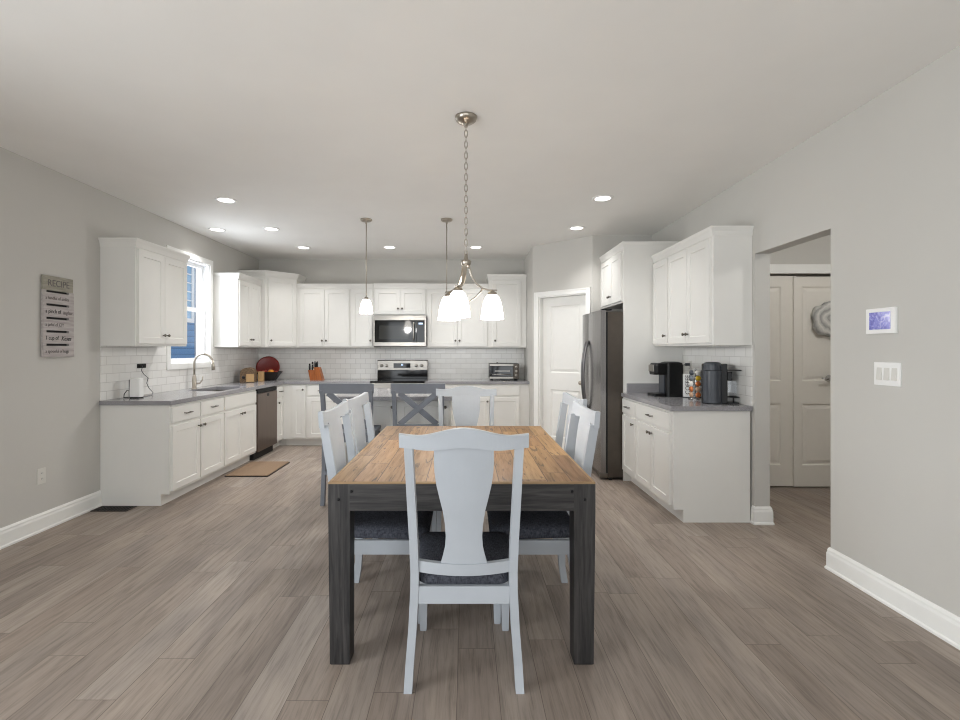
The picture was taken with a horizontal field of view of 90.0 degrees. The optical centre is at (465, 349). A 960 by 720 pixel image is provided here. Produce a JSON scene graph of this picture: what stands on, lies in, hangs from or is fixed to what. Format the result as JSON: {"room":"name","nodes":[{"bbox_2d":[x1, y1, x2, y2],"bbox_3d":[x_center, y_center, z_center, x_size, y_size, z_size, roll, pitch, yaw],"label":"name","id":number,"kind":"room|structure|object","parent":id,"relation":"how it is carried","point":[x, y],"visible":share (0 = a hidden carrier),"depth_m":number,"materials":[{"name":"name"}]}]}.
{"room":"eat-in kitchen","nodes":[
{"label":"eat-in kitchen","id":0,"kind":"room"},
{"bbox_2d":[0,147,258,527],"bbox_3d":[-3.255,-0.017,2.380,0.150,2.743,9.960,0,0,0],"label":"wall","id":1,"kind":"structure","parent":0,"point":[52,222],"depth_m":3.68,"materials":[{"name":"paint"}]},
{"bbox_2d":[37,467,45,484],"bbox_3d":[-3.176,0.943,3.592,0.008,0.116,0.070,0,0,0],"label":"wall outlet","id":2,"kind":"object","parent":1,"relation":"attached to","point":[41,473],"visible":1,"depth_m":3.59,"materials":[{"name":"plastic"}]},
{"bbox_2d":[0,490,101,549],"bbox_3d":[-3.169,1.286,2.634,0.022,0.137,3.068,0,0,0],"label":"baseboard","id":3,"kind":"structure","parent":1,"relation":"attached to","point":[11,534],"depth_m":3.63,"materials":[{"name":"paint"}]},
{"bbox_2d":[41,274,73,356],"bbox_3d":[-3.166,-0.256,3.723,0.027,0.618,0.279,0,0,0],"label":"wall sign","id":4,"kind":"object","parent":1,"relation":"attached to","point":[57,295],"visible":1,"depth_m":3.71,"materials":[{"name":"grey wood"}]},
{"bbox_2d":[98,238,190,345],"bbox_3d":[-3.001,-0.504,4.553,0.354,0.935,0.809,0,0,0],"label":"upper cabinet","id":5,"kind":"object","parent":1,"relation":"attached to","point":[143,283],"visible":1,"depth_m":4.24,"materials":[{"name":"paint"}]},
{"bbox_2d":[100,346,258,400],"bbox_3d":[-3.176,0.202,5.765,0.008,0.478,3.190,0,0,0],"label":"tile","id":6,"kind":"structure","parent":1,"relation":"attached to","point":[118,364],"depth_m":4.92,"materials":[{"name":"white tile"}]},
{"bbox_2d":[137,364,145,367],"bbox_3d":[-3.168,0.155,4.690,0.008,0.042,0.124,0,0,0],"label":"wall outlet","id":7,"kind":"object","parent":6,"relation":"attached to","point":[138,365],"visible":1,"depth_m":4.68,"materials":[{"name":"black plastic"}]},
{"bbox_2d":[166,245,212,369],"bbox_3d":[-3.246,-0.450,5.545,0.168,1.324,0.924,0,0,0],"label":"window","id":8,"kind":"structure","parent":1,"relation":"in","point":[204,266],"depth_m":5.92,"materials":[{"name":"paint"}]},
{"bbox_2d":[213,273,262,346],"bbox_3d":[-3.001,-0.504,6.373,0.354,0.935,0.690,0,0,0],"label":"upper cabinet","id":9,"kind":"object","parent":1,"relation":"attached to","point":[237,296],"visible":1,"depth_m":6.05,"materials":[{"name":"paint"}]},
{"bbox_2d":[259,259,523,346],"bbox_3d":[-1.145,-0.017,7.420,4.070,2.743,0.120,0,0,0],"label":"wall","id":10,"kind":"structure","parent":0,"point":[316,271],"depth_m":7.36,"materials":[{"name":"paint"}]},
{"bbox_2d":[238,270,305,347],"bbox_3d":[-2.813,-0.575,7.021,0.732,1.076,0.676,0,0,0],"label":"upper cabinet","id":11,"kind":"object","parent":10,"relation":"attached to","point":[278,289],"visible":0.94,"depth_m":6.84,"materials":[{"name":"paint"}]},
{"bbox_2d":[296,284,350,347],"bbox_3d":[-2.092,-0.504,7.181,0.784,0.935,0.354,0,0,0],"label":"upper cabinet","id":12,"kind":"object","parent":10,"relation":"attached to","point":[323,310],"visible":0.98,"depth_m":7.04,"materials":[{"name":"paint"}]},
{"bbox_2d":[350,284,377,347],"bbox_3d":[-1.527,-0.504,7.181,0.344,0.935,0.354,0,0,0],"label":"upper cabinet","id":13,"kind":"object","parent":10,"relation":"attached to","point":[361,325],"visible":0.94,"depth_m":7.04,"materials":[{"name":"paint"}]},
{"bbox_2d":[259,347,523,378],"bbox_3d":[-1.141,0.198,7.356,4.062,0.486,0.008,0,0,0],"label":"tile","id":14,"kind":"structure","parent":10,"relation":"attached to","point":[335,363],"depth_m":7.35,"materials":[{"name":"white tile"}]},
{"bbox_2d":[374,283,426,315],"bbox_3d":[-0.966,-0.741,7.181,0.772,0.470,0.354,0,0,0],"label":"upper cabinet","id":15,"kind":"object","parent":10,"relation":"attached to","point":[389,298],"visible":0.98,"depth_m":7.04,"materials":[{"name":"paint"}]},
{"bbox_2d":[373,315,426,345],"bbox_3d":[-0.960,-0.278,7.122,0.760,0.446,0.456,0,0,0],"label":"microwave","id":16,"kind":"object","parent":15,"relation":"attached to","point":[388,330],"visible":0.98,"depth_m":6.94,"materials":[{"name":"silver metal"}]},
{"bbox_2d":[426,284,487,347],"bbox_3d":[-0.125,-0.504,7.181,0.908,0.935,0.354,0,0,0],"label":"upper cabinet","id":17,"kind":"object","parent":10,"relation":"attached to","point":[471,332],"visible":0.84,"depth_m":7.04,"materials":[{"name":"paint"}]},
{"bbox_2d":[486,274,526,347],"bbox_3d":[0.598,-0.574,7.181,0.579,1.073,0.354,0,0,0],"label":"upper cabinet","id":18,"kind":"object","parent":10,"relation":"attached to","point":[509,332],"visible":0.97,"depth_m":7.04,"materials":[{"name":"paint"}]},
{"bbox_2d":[0,0,959,258],"bbox_3d":[0.835,-1.438,2.380,8.330,0.100,10.260,0,0,0],"label":"ceiling","id":19,"kind":"structure","parent":0,"point":[319,118],"depth_m":2.65,"materials":[{"name":"paint"}]},
{"bbox_2d":[208,227,225,231],"bbox_3d":[-2.870,-1.384,5.530,0.184,0.008,0.184,0,0,0],"label":"recessed light","id":20,"kind":"object","parent":19,"relation":"in","point":[212,228],"visible":1,"depth_m":5.52,"materials":[{"name":"white plastic"}]},
{"bbox_2d":[215,197,236,203],"bbox_3d":[-2.220,-1.384,4.440,0.184,0.008,0.184,0,0,0],"label":"recessed light","id":21,"kind":"object","parent":19,"relation":"in","point":[219,199],"visible":1,"depth_m":4.44,"materials":[{"name":"white plastic"}]},
{"bbox_2d":[263,227,279,230],"bbox_3d":[-2.230,-1.384,5.500,0.184,0.008,0.184,0,0,0],"label":"recessed light","id":22,"kind":"object","parent":19,"relation":"in","point":[264,228],"visible":1,"depth_m":5.49,"materials":[{"name":"white plastic"}]},
{"bbox_2d":[296,246,310,248],"bbox_3d":[-2.200,-1.384,6.500,0.184,0.008,0.184,0,0,0],"label":"recessed light","id":23,"kind":"object","parent":19,"relation":"in","point":[298,247],"visible":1,"depth_m":6.48,"materials":[{"name":"white plastic"}]},
{"bbox_2d":[360,218,372,313],"bbox_3d":[-1.060,-0.889,5.100,0.138,0.998,0.138,0,0,0],"label":"pendant light","id":24,"kind":"object","parent":19,"relation":"hanging from","point":[366,307],"visible":1,"depth_m":5.07,"materials":[{"name":"white glass"}]},
{"bbox_2d":[383,246,396,248],"bbox_3d":[-1.030,-1.384,6.480,0.184,0.008,0.184,0,0,0],"label":"recessed light","id":25,"kind":"object","parent":19,"relation":"in","point":[385,247],"visible":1,"depth_m":6.48,"materials":[{"name":"white plastic"}]},
{"bbox_2d":[441,218,452,291],"bbox_3d":[-0.205,-0.889,5.100,0.138,0.998,0.138,0,0,0],"label":"pendant light","id":26,"kind":"object","parent":19,"relation":"hanging from","point":[445,220],"visible":0.3,"depth_m":5.10,"materials":[{"name":"silver metal"}]},
{"bbox_2d":[438,112,503,320],"bbox_3d":[0.026,-0.786,2.843,0.402,1.203,0.414,0,0,0],"label":"chandelier","id":27,"kind":"object","parent":19,"relation":"hanging from","point":[454,306],"visible":1,"depth_m":2.84,"materials":[{"name":"white glass"}]},
{"bbox_2d":[469,246,482,248],"bbox_3d":[0.135,-1.384,6.480,0.184,0.008,0.184,0,0,0],"label":"recessed light","id":28,"kind":"object","parent":19,"relation":"in","point":[471,247],"visible":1,"depth_m":6.48,"materials":[{"name":"white plastic"}]},
{"bbox_2d":[568,226,584,230],"bbox_3d":[1.260,-1.384,5.460,0.184,0.008,0.184,0,0,0],"label":"recessed light","id":29,"kind":"object","parent":19,"relation":"in","point":[575,228],"visible":1,"depth_m":5.46,"materials":[{"name":"white plastic"}]},
{"bbox_2d":[592,195,612,201],"bbox_3d":[1.250,-1.384,4.390,0.184,0.008,0.184,0,0,0],"label":"recessed light","id":30,"kind":"object","parent":19,"relation":"in","point":[602,198],"visible":1,"depth_m":4.38,"materials":[{"name":"white plastic"}]},
{"bbox_2d":[0,445,959,719],"bbox_3d":[0.835,1.405,2.380,8.330,0.100,10.260,0,0,0],"label":"floor","id":31,"kind":"structure","parent":0,"point":[210,602],"depth_m":2.34,"materials":[{"name":"brown wood"}]},
{"bbox_2d":[90,506,136,511],"bbox_3d":[-3.000,1.351,4.090,0.304,0.009,0.130,0,0,0],"label":"floor vent","id":32,"kind":"object","parent":31,"relation":"in","point":[101,508],"visible":1,"depth_m":4.07,"materials":[{"name":"metal"}]},
{"bbox_2d":[100,396,223,505],"bbox_3d":[-2.850,0.917,4.627,0.654,0.876,0.914,0,0,0],"label":"base cabinet","id":33,"kind":"object","parent":31,"relation":"on","point":[151,455],"visible":1,"depth_m":4.17,"materials":[{"name":"paint"}]},
{"bbox_2d":[99,379,374,404],"bbox_3d":[-2.259,0.460,5.751,1.827,0.038,3.202,0,0,0],"label":"countertop","id":34,"kind":"structure","parent":33,"relation":"on","point":[175,397],"depth_m":5.10,"materials":[{"name":"grey stone"}]},
{"bbox_2d":[129,378,143,397],"bbox_3d":[-3.024,0.348,4.400,0.108,0.184,0.070,0,0,0],"label":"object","id":35,"kind":"object","parent":34,"relation":"on","point":[136,390],"visible":1,"depth_m":4.37,"materials":[{"name":"white plastic"}]},
{"bbox_2d":[191,353,214,388],"bbox_3d":[-2.981,0.238,5.454,0.267,0.406,0.068,0,0,0],"label":"faucet","id":36,"kind":"object","parent":34,"relation":"on","point":[194,380],"visible":0.99,"depth_m":5.44,"materials":[{"name":"silver metal"}]},
{"bbox_2d":[240,367,256,382],"bbox_3d":[-2.988,0.341,6.593,0.180,0.200,0.235,0,0,-14],"label":"bread box","id":37,"kind":"object","parent":34,"relation":"on","point":[249,374],"visible":1,"depth_m":6.50,"materials":[{"name":"beige wood"}]},
{"bbox_2d":[258,371,264,380],"bbox_3d":[-2.885,0.371,6.760,0.068,0.138,0.084,0,0,-6],"label":"wooden canister","id":38,"kind":"object","parent":34,"relation":"on","point":[260,373],"visible":0.94,"depth_m":6.72,"materials":[{"name":"beige wood"}]},
{"bbox_2d":[256,356,279,371],"bbox_3d":[-2.997,0.263,7.266,0.340,0.336,0.071,0,0,-11],"label":"plate","id":39,"kind":"object","parent":34,"relation":"on","point":[267,363],"visible":0.71,"depth_m":7.28,"materials":[{"name":"ceramic"}]},
{"bbox_2d":[257,371,282,380],"bbox_3d":[-2.865,0.378,7.000,0.320,0.125,0.300,0,0,-9],"label":"fruit bowl","id":40,"kind":"object","parent":34,"relation":"on","point":[268,376],"visible":0.7,"depth_m":6.90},
{"bbox_2d":[308,367,324,379],"bbox_3d":[-2.190,0.345,7.030,0.210,0.190,0.120,0,0,0],"label":"knife block","id":41,"kind":"object","parent":34,"relation":"on","point":[316,374],"visible":0.86,"depth_m":6.97,"materials":[{"name":"brown wood"}]},
{"bbox_2d":[216,390,255,476],"bbox_3d":[-2.852,0.917,5.481,0.650,0.876,0.795,0,0,0],"label":"base cabinet","id":42,"kind":"object","parent":31,"relation":"on","point":[239,411],"visible":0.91,"depth_m":5.42,"materials":[{"name":"paint"}]},
{"bbox_2d":[224,461,289,476],"bbox_3d":[-2.350,1.347,5.450,0.470,0.016,0.660,0,0,0],"label":"kitchen mat","id":43,"kind":"object","parent":31,"relation":"on","point":[254,468],"visible":1,"depth_m":5.38,"materials":[{"name":"fabric"}]},
{"bbox_2d":[249,386,276,459],"bbox_3d":[-2.847,0.919,6.184,0.600,0.872,0.592,0,0,0],"label":"dishwasher","id":44,"kind":"object","parent":31,"relation":"on","point":[266,398],"visible":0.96,"depth_m":6.13,"materials":[{"name":"grey metal"}]},
{"bbox_2d":[273,384,283,447],"bbox_3d":[-2.850,0.917,6.617,0.654,0.876,0.258,0,0,0],"label":"base cabinet","id":45,"kind":"object","parent":31,"relation":"on","point":[280,391],"visible":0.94,"depth_m":6.62,"materials":[{"name":"paint"}]},
{"bbox_2d":[277,384,307,445],"bbox_3d":[-2.454,0.917,7.025,0.425,0.876,0.650,0,0,0],"label":"base cabinet","id":46,"kind":"object","parent":31,"relation":"on","point":[294,395],"visible":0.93,"depth_m":6.75,"materials":[{"name":"paint"}]},
{"bbox_2d":[307,384,337,444],"bbox_3d":[-2.015,0.917,7.023,0.450,0.876,0.654,0,0,0],"label":"base cabinet","id":47,"kind":"object","parent":31,"relation":"on","point":[313,396],"visible":0.36,"depth_m":6.74,"materials":[{"name":"paint"}]},
{"bbox_2d":[319,383,380,505],"bbox_3d":[-1.045,0.824,4.407,0.476,1.062,0.475,0,0,0],"label":"counter stool","id":48,"kind":"object","parent":31,"relation":"on","point":[330,389],"visible":0.44,"depth_m":4.19,"materials":[{"name":"paint"}]},
{"bbox_2d":[318,401,432,623],"bbox_3d":[-0.465,0.827,2.585,0.558,1.056,0.497,0,0,0],"label":"dining chair","id":49,"kind":"object","parent":31,"relation":"on","point":[391,527],"visible":0.52,"depth_m":2.42,"materials":[{"name":"paint"}]},
{"bbox_2d":[343,392,436,569],"bbox_3d":[-0.480,0.827,3.160,0.558,1.056,0.497,0,0,3],"label":"dining chair","id":50,"kind":"object","parent":31,"relation":"on","point":[355,404],"visible":0.29,"depth_m":3.25,"materials":[{"name":"paint"}]},
{"bbox_2d":[344,401,452,464],"bbox_3d":[-0.680,0.917,5.065,1.060,0.876,0.670,0,0,0],"label":"kitchen island","id":51,"kind":"object","parent":31,"relation":"on","point":[382,410],"visible":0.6,"depth_m":4.77,"materials":[{"name":"paint"}]},
{"bbox_2d":[336,388,451,400],"bbox_3d":[-0.695,0.460,5.045,1.150,0.038,1.010,0,0,0],"label":"island countertop","id":52,"kind":"structure","parent":51,"relation":"on","point":[380,394],"depth_m":4.55,"materials":[{"name":"grey stone"}]},
{"bbox_2d":[370,360,427,387],"bbox_3d":[-0.959,0.752,6.982,0.756,1.205,0.686,0,0,0],"label":"range","id":53,"kind":"object","parent":31,"relation":"on","point":[389,371],"visible":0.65,"depth_m":7.25,"materials":[{"name":"silver metal"}]},
{"bbox_2d":[370,379,427,382],"bbox_3d":[-0.959,0.447,7.008,0.756,0.027,0.625,0,0,0],"label":"cooktop","id":54,"kind":"object","parent":53,"relation":"in","point":[376,380],"depth_m":6.72,"materials":[{"name":"black glass"}]},
{"bbox_2d":[391,383,445,425],"bbox_3d":[-0.420,0.824,4.407,0.476,1.062,0.475,0,0,0],"label":"counter stool","id":55,"kind":"object","parent":31,"relation":"on","point":[401,389],"visible":0.33,"depth_m":4.20,"materials":[{"name":"paint"}]},
{"bbox_2d":[445,384,456,425],"bbox_3d":[-0.346,0.917,7.023,0.453,0.876,0.654,0,0,0],"label":"base cabinet","id":56,"kind":"object","parent":31,"relation":"on","point":[446,385],"visible":0.02,"depth_m":6.73,"materials":[{"name":"paint"}]},
{"bbox_2d":[328,426,594,664],"bbox_3d":[-0.018,0.961,2.817,1.146,0.789,1.526,0,0,0],"label":"dining table","id":57,"kind":"object","parent":31,"relation":"on","point":[374,479],"visible":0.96,"depth_m":2.06,"materials":[{"name":"brown wood"}]},
{"bbox_2d":[399,428,528,693],"bbox_3d":[-0.008,0.825,2.085,0.497,1.060,0.558,0,0,0],"label":"dining chair","id":58,"kind":"object","parent":31,"relation":"on","point":[463,563],"visible":1,"depth_m":1.89,"materials":[{"name":"paint"}]},
{"bbox_2d":[436,386,496,531],"bbox_3d":[0.002,0.825,3.705,0.497,1.060,0.558,0,0,0],"label":"dining chair","id":59,"kind":"object","parent":31,"relation":"on","point":[465,399],"visible":0.42,"depth_m":3.93,"materials":[{"name":"paint"}]},
{"bbox_2d":[457,384,528,425],"bbox_3d":[0.385,0.917,7.023,1.009,0.876,0.654,0,0,0],"label":"base cabinet","id":60,"kind":"object","parent":31,"relation":"on","point":[511,402],"visible":0.39,"depth_m":6.74,"materials":[{"name":"paint"}]},
{"bbox_2d":[425,379,529,383],"bbox_3d":[0.159,0.460,7.038,1.463,0.038,0.628,0,0,0],"label":"countertop","id":61,"kind":"structure","parent":60,"relation":"on","point":[429,381],"depth_m":6.72,"materials":[{"name":"grey stone"}]},
{"bbox_2d":[489,362,518,379],"bbox_3d":[0.555,0.309,7.052,0.430,0.262,0.316,0,0,0],"label":"toaster oven","id":62,"kind":"object","parent":61,"relation":"on","point":[497,370],"visible":1,"depth_m":6.92,"materials":[{"name":"silver metal"}]},
{"bbox_2d":[487,401,599,623],"bbox_3d":[0.398,0.827,2.585,0.558,1.056,0.497,0,0,0],"label":"dining chair","id":63,"kind":"object","parent":31,"relation":"on","point":[534,525],"visible":0.52,"depth_m":2.41,"materials":[{"name":"paint"}]},
{"bbox_2d":[553,392,586,568],"bbox_3d":[0.470,0.827,3.157,0.558,1.056,0.497,0,0,-3],"label":"dining chair","id":64,"kind":"object","parent":31,"relation":"on","point":[567,399],"visible":0.11,"depth_m":3.35,"materials":[{"name":"paint"}]},
{"bbox_2d":[581,309,622,479],"bbox_3d":[1.761,0.463,5.378,0.878,1.785,0.775,0,0,0],"label":"refrigerator","id":65,"kind":"object","parent":31,"relation":"on","point":[602,355],"visible":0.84,"depth_m":4.99,"materials":[{"name":"grey metal"}]},
{"bbox_2d":[622,397,644,491],"bbox_3d":[1.905,0.917,4.772,0.654,0.876,0.385,0,0,0],"label":"base cabinet","id":66,"kind":"object","parent":31,"relation":"on","point":[628,405],"visible":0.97,"depth_m":4.76,"materials":[{"name":"paint"}]},
{"bbox_2d":[599,241,682,480],"bbox_3d":[1.921,0.117,5.377,0.655,2.475,0.864,0,0,0],"label":"tall cabinet","id":67,"kind":"object","parent":31,"relation":"on","point":[627,268],"visible":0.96,"depth_m":4.97,"materials":[{"name":"paint"}]},
{"bbox_2d":[635,401,749,522],"bbox_3d":[1.905,0.917,4.175,0.654,0.876,0.810,0,0,0],"label":"base cabinet","id":68,"kind":"object","parent":31,"relation":"on","point":[695,465],"visible":0.98,"depth_m":3.77,"materials":[{"name":"paint"}]},
{"bbox_2d":[621,383,752,410],"bbox_3d":[1.924,0.412,4.361,0.636,0.134,1.211,0,0,0],"label":"countertop","id":69,"kind":"structure","parent":68,"relation":"on","point":[635,391],"depth_m":4.11,"materials":[{"name":"grey stone"}]},
{"bbox_2d":[648,362,682,396],"bbox_3d":[1.911,0.277,4.620,0.280,0.328,0.222,0,0,0],"label":"pod coffee maker","id":70,"kind":"object","parent":69,"relation":"on","point":[670,374],"visible":0.98,"depth_m":4.52,"materials":[{"name":"black plastic"}]},
{"bbox_2d":[648,392,665,396],"bbox_3d":[1.835,0.427,4.620,0.128,0.026,0.171,0,0,0],"label":"drip tray","id":71,"kind":"object","parent":70,"relation":"on","point":[655,394],"depth_m":4.56,"materials":[{"name":"black plastic"}]},
{"bbox_2d":[682,374,700,397],"bbox_3d":[2.102,0.333,4.470,0.156,0.215,0.076,0,0,20],"label":"sign box","id":72,"kind":"object","parent":69,"relation":"on","point":[686,380],"visible":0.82,"depth_m":4.45,"materials":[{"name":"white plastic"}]},
{"bbox_2d":[688,368,701,399],"bbox_3d":[2.062,0.301,4.310,0.124,0.278,0.124,0,0,0],"label":"pod carousel","id":73,"kind":"object","parent":69,"relation":"on","point":[694,398],"visible":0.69,"depth_m":4.28,"materials":[{"name":"silver metal"}]},
{"bbox_2d":[702,362,740,403],"bbox_3d":[2.122,0.270,3.991,0.290,0.342,0.265,0,0,27],"label":"coffee maker","id":74,"kind":"object","parent":69,"relation":"on","point":[715,375],"visible":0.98,"depth_m":3.91,"materials":[{"name":"black plastic"}]},
{"bbox_2d":[524,246,532,425],"bbox_3d":[0.940,-0.017,6.885,0.100,2.743,0.950,0,0,0],"label":"wall","id":75,"kind":"structure","parent":0,"point":[528,261],"depth_m":6.73,"materials":[{"name":"paint"}]},
{"bbox_2d":[533,236,591,425],"bbox_3d":[1.248,-0.017,6.150,0.878,2.743,0.110,0,0,43],"label":"wall","id":76,"kind":"structure","parent":0,"point":[566,264],"depth_m":6.10,"materials":[{"name":"paint"}]},
{"bbox_2d":[534,287,590,449],"bbox_3d":[1.246,0.297,6.135,0.820,2.115,0.134,0,0,43],"label":"door","id":77,"kind":"structure","parent":76,"relation":"in","point":[558,319],"depth_m":6.25,"materials":[{"name":"paint"}]},
{"bbox_2d":[592,235,651,311],"bbox_3d":[1.891,-0.017,5.860,0.719,2.743,0.100,0,0,0],"label":"wall","id":78,"kind":"structure","parent":0,"point":[601,244],"depth_m":5.81,"materials":[{"name":"paint"}]},
{"bbox_2d":[770,234,830,276],"bbox_3d":[3.632,-0.017,4.830,2.535,2.743,0.100,0,0,0],"label":"wall","id":79,"kind":"structure","parent":0,"point":[816,251],"depth_m":4.78,"materials":[{"name":"paint"}]},
{"bbox_2d":[770,274,830,485],"bbox_3d":[3.190,0.299,4.753,1.540,2.088,0.045,0,0,0],"label":"door","id":80,"kind":"structure","parent":79,"relation":"in","point":[781,285],"depth_m":4.74,"materials":[{"name":"paint"}]},
{"bbox_2d":[770,264,830,273],"bbox_3d":[3.210,-0.795,4.740,1.680,0.090,0.080,0,0,0],"label":"trim","id":81,"kind":"structure","parent":79,"relation":"attached to","point":[774,268],"depth_m":4.70,"materials":[{"name":"paint"}]},
{"bbox_2d":[793,277,830,486],"bbox_3d":[3.598,0.311,4.691,0.745,2.064,0.092,0,0,0],"label":"door","id":82,"kind":"structure","parent":79,"relation":"in","point":[811,351],"depth_m":4.72,"materials":[{"name":"paint"}]},
{"bbox_2d":[811,301,830,336],"bbox_3d":[3.573,-0.305,4.693,0.372,0.367,0.050,0,0,0],"label":"wreath","id":83,"kind":"object","parent":82,"relation":"hanging from","point":[820,315],"depth_m":4.68,"materials":[{"name":"grey plant"}]},
{"bbox_2d":[652,46,959,616],"bbox_3d":[2.308,-0.017,1.605,0.115,2.743,8.410,0,0,0],"label":"wall","id":84,"kind":"structure","parent":0,"point":[883,179],"depth_m":2.59,"materials":[{"name":"paint"}]},
{"bbox_2d":[651,226,753,345],"bbox_3d":[2.071,-0.504,4.356,0.354,0.935,1.217,0,0,0],"label":"upper cabinet","id":85,"kind":"object","parent":84,"relation":"attached to","point":[702,282],"visible":1,"depth_m":3.86,"materials":[{"name":"paint"}]},
{"bbox_2d":[683,345,751,405],"bbox_3d":[2.246,0.202,4.367,0.008,0.478,1.195,0,0,0],"label":"tile","id":86,"kind":"structure","parent":84,"relation":"attached to","point":[739,357],"depth_m":4.04,"materials":[{"name":"white tile"}]},
{"bbox_2d":[688,361,691,371],"bbox_3d":[2.238,0.165,4.800,0.008,0.116,0.070,0,0,0],"label":"wall outlet","id":87,"kind":"object","parent":86,"relation":"attached to","point":[690,362],"visible":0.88,"depth_m":4.78,"materials":[{"name":"plastic"}]},
{"bbox_2d":[750,505,774,524],"bbox_3d":[2.308,1.286,4.024,0.159,0.137,0.622,0,0,0],"label":"baseboard","id":88,"kind":"object","parent":84,"relation":"attached to","point":[759,515],"visible":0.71,"depth_m":3.72,"materials":[{"name":"paint"}]},
{"bbox_2d":[866,307,897,333],"bbox_3d":[2.240,-0.157,2.590,0.020,0.138,0.180,0,0,0],"label":"panel","id":89,"kind":"object","parent":84,"relation":"attached to","point":[879,320],"visible":1,"depth_m":2.57,"materials":[{"name":"white plastic"}]},
{"bbox_2d":[874,362,900,386],"bbox_3d":[2.244,0.128,2.560,0.012,0.124,0.160,0,0,0],"label":"light switch","id":90,"kind":"object","parent":84,"relation":"attached to","point":[885,373],"visible":1,"depth_m":2.55,"materials":[{"name":"white plastic"}]},
{"bbox_2d":[824,547,959,649],"bbox_3d":[2.308,1.286,0.192,0.159,0.137,5.584,0,0,0],"label":"baseboard","id":91,"kind":"structure","parent":84,"relation":"attached to","point":[935,619],"depth_m":2.48,"materials":[{"name":"paint"}]},
{"label":"outside","id":92,"kind":"structure","parent":0,"visible":0},
{"bbox_3d":[-13.665,2.005,9.000,20.670,0.100,34.000,0,0,0],"label":"ground","id":93,"kind":"structure","parent":92,"visible":0},
{"bbox_2d":[171,266,196,358],"bbox_3d":[-10.000,-1.620,7.300,6.800,7.150,11.200,0,0,0],"label":"neighbor house","id":94,"kind":"structure","parent":93,"relation":"on","point":[190,350],"depth_m":12.20,"materials":[{"name":"blue"}]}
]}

